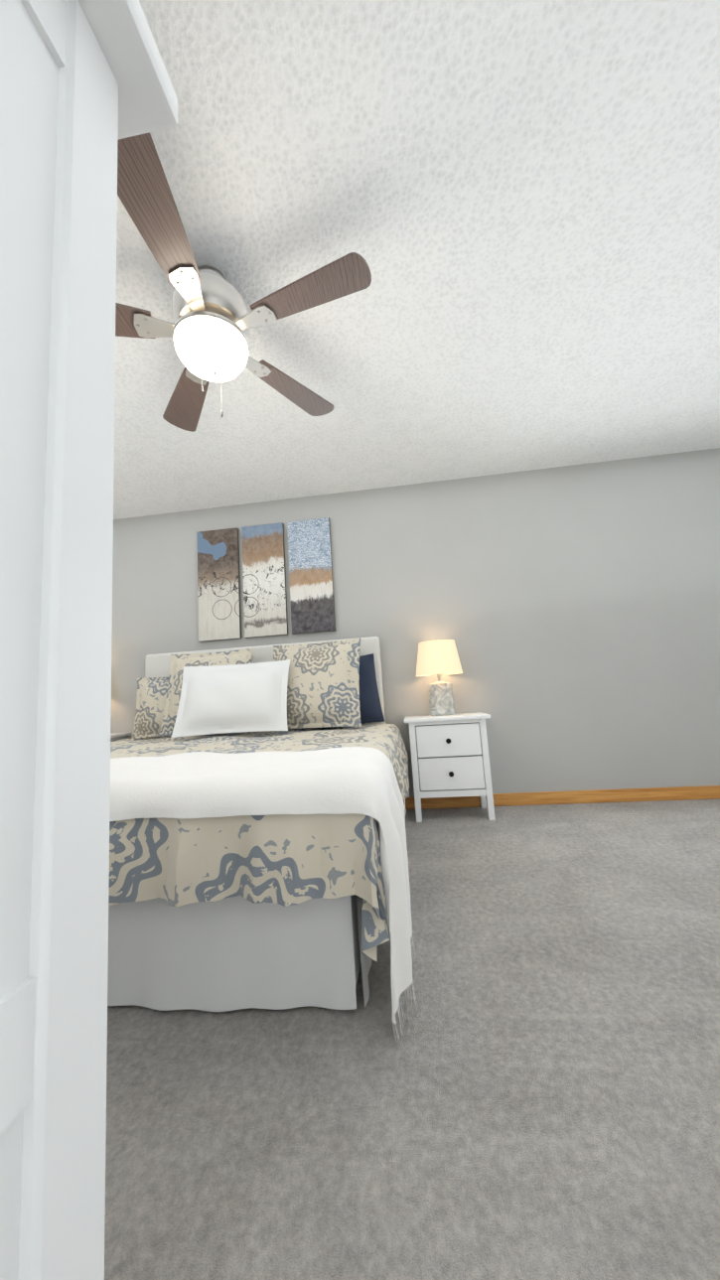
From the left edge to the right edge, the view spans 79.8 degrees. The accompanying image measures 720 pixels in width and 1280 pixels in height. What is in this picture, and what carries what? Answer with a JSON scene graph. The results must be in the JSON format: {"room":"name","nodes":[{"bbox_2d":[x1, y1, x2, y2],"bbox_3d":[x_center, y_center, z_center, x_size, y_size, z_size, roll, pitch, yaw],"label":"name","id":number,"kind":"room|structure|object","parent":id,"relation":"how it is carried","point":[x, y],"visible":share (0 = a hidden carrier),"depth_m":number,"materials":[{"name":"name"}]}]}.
{"room":"bedroom","nodes":[
{"label":"bedroom","id":0,"kind":"room"},
{"bbox_2d":[104,798,719,1279],"bbox_3d":[-0.355,1.097,1.424,7.380,0.100,3.800,-4,-8,6],"label":"floor","id":1,"kind":"structure","parent":0,"point":[531,1092],"depth_m":0.91,"materials":[{"name":"carpet"}]},
{"bbox_2d":[0,0,177,1279],"bbox_3d":[-0.769,0.233,0.071,1.280,1.310,0.536,-4,-8,6],"label":"dresser","id":2,"kind":"object","parent":1,"relation":"on","point":[85,85],"visible":1,"depth_m":0.23,"materials":[{"name":"white paint"}]},
{"bbox_2d":[110,732,130,741],"bbox_3d":[-2.116,1.065,3.257,0.560,0.660,0.369,-4,-8,6],"label":"nightstand","id":3,"kind":"object","parent":1,"relation":"on","point":[114,737],"visible":0.08,"depth_m":3.33,"materials":[{"name":"white paint"}]},
{"bbox_2d":[107,636,417,1040],"bbox_3d":[-0.872,0.548,2.244,2.212,1.265,2.154,-4,-8,6],"label":"bed","id":4,"kind":"object","parent":1,"relation":"on","point":[259,794],"visible":0.92,"depth_m":1.18,"materials":[{"name":"white fabric"}]},
{"bbox_2d":[403,711,495,822],"bbox_3d":[0.608,0.851,2.947,0.560,0.660,0.369,-4,-8,6],"label":"nightstand","id":5,"kind":"object","parent":1,"relation":"on","point":[450,757],"visible":1,"depth_m":2.80,"materials":[{"name":"white paint"}]},
{"bbox_2d":[416,638,462,715],"bbox_3d":[0.565,0.259,3.068,0.332,0.546,0.332,-4,-8,6],"label":"table lamp","id":6,"kind":"object","parent":5,"relation":"on","point":[438,657],"visible":1,"depth_m":2.99,"materials":[{"name":"ceramic"}]},
{"bbox_2d":[110,447,719,796],"bbox_3d":[-0.112,0.041,3.392,7.180,2.470,0.120,-4,-8,6],"label":"wall","id":7,"kind":"structure","parent":0,"point":[573,612],"depth_m":3.20,"materials":[{"name":"paint"}]},
{"bbox_2d":[197,527,241,641],"bbox_3d":[-1.146,-0.453,3.500,0.344,0.915,0.032,-4,-8,6],"label":"picture","id":8,"kind":"object","parent":7,"relation":"attached to","point":[218,594],"visible":0.96,"depth_m":3.48,"materials":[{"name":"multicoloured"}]},
{"bbox_2d":[241,522,287,638],"bbox_3d":[-0.767,-0.482,3.457,0.345,0.915,0.032,-4,-8,6],"label":"picture","id":9,"kind":"object","parent":7,"relation":"attached to","point":[264,584],"visible":0.93,"depth_m":3.44,"materials":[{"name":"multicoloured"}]},
{"bbox_2d":[286,517,335,634],"bbox_3d":[-0.388,-0.512,3.414,0.345,0.915,0.032,-4,-8,6],"label":"picture","id":10,"kind":"object","parent":7,"relation":"attached to","point":[312,599],"visible":0.96,"depth_m":3.40,"materials":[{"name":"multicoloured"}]},
{"bbox_2d":[405,785,719,809],"bbox_3d":[-0.038,1.212,3.168,6.926,0.085,0.018,-4,-8,6],"label":"baseboard","id":11,"kind":"structure","parent":7,"relation":"attached to","point":[619,795],"depth_m":2.97,"materials":[{"name":"brown wood"}]},
{"bbox_2d":[113,0,719,519],"bbox_3d":[-0.516,-1.446,1.757,7.380,0.100,3.800,-4,-8,6],"label":"ceiling","id":12,"kind":"structure","parent":0,"point":[514,205],"depth_m":1.57,"materials":[{"name":"white paint"}]},
{"bbox_2d":[115,132,371,431],"bbox_3d":[-0.558,-1.130,1.605,1.230,0.561,1.202,-4,-8,6],"label":"ceiling fan","id":13,"kind":"object","parent":12,"relation":"hanging from","point":[213,322],"visible":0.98,"depth_m":1.53,"materials":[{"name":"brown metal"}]}
]}

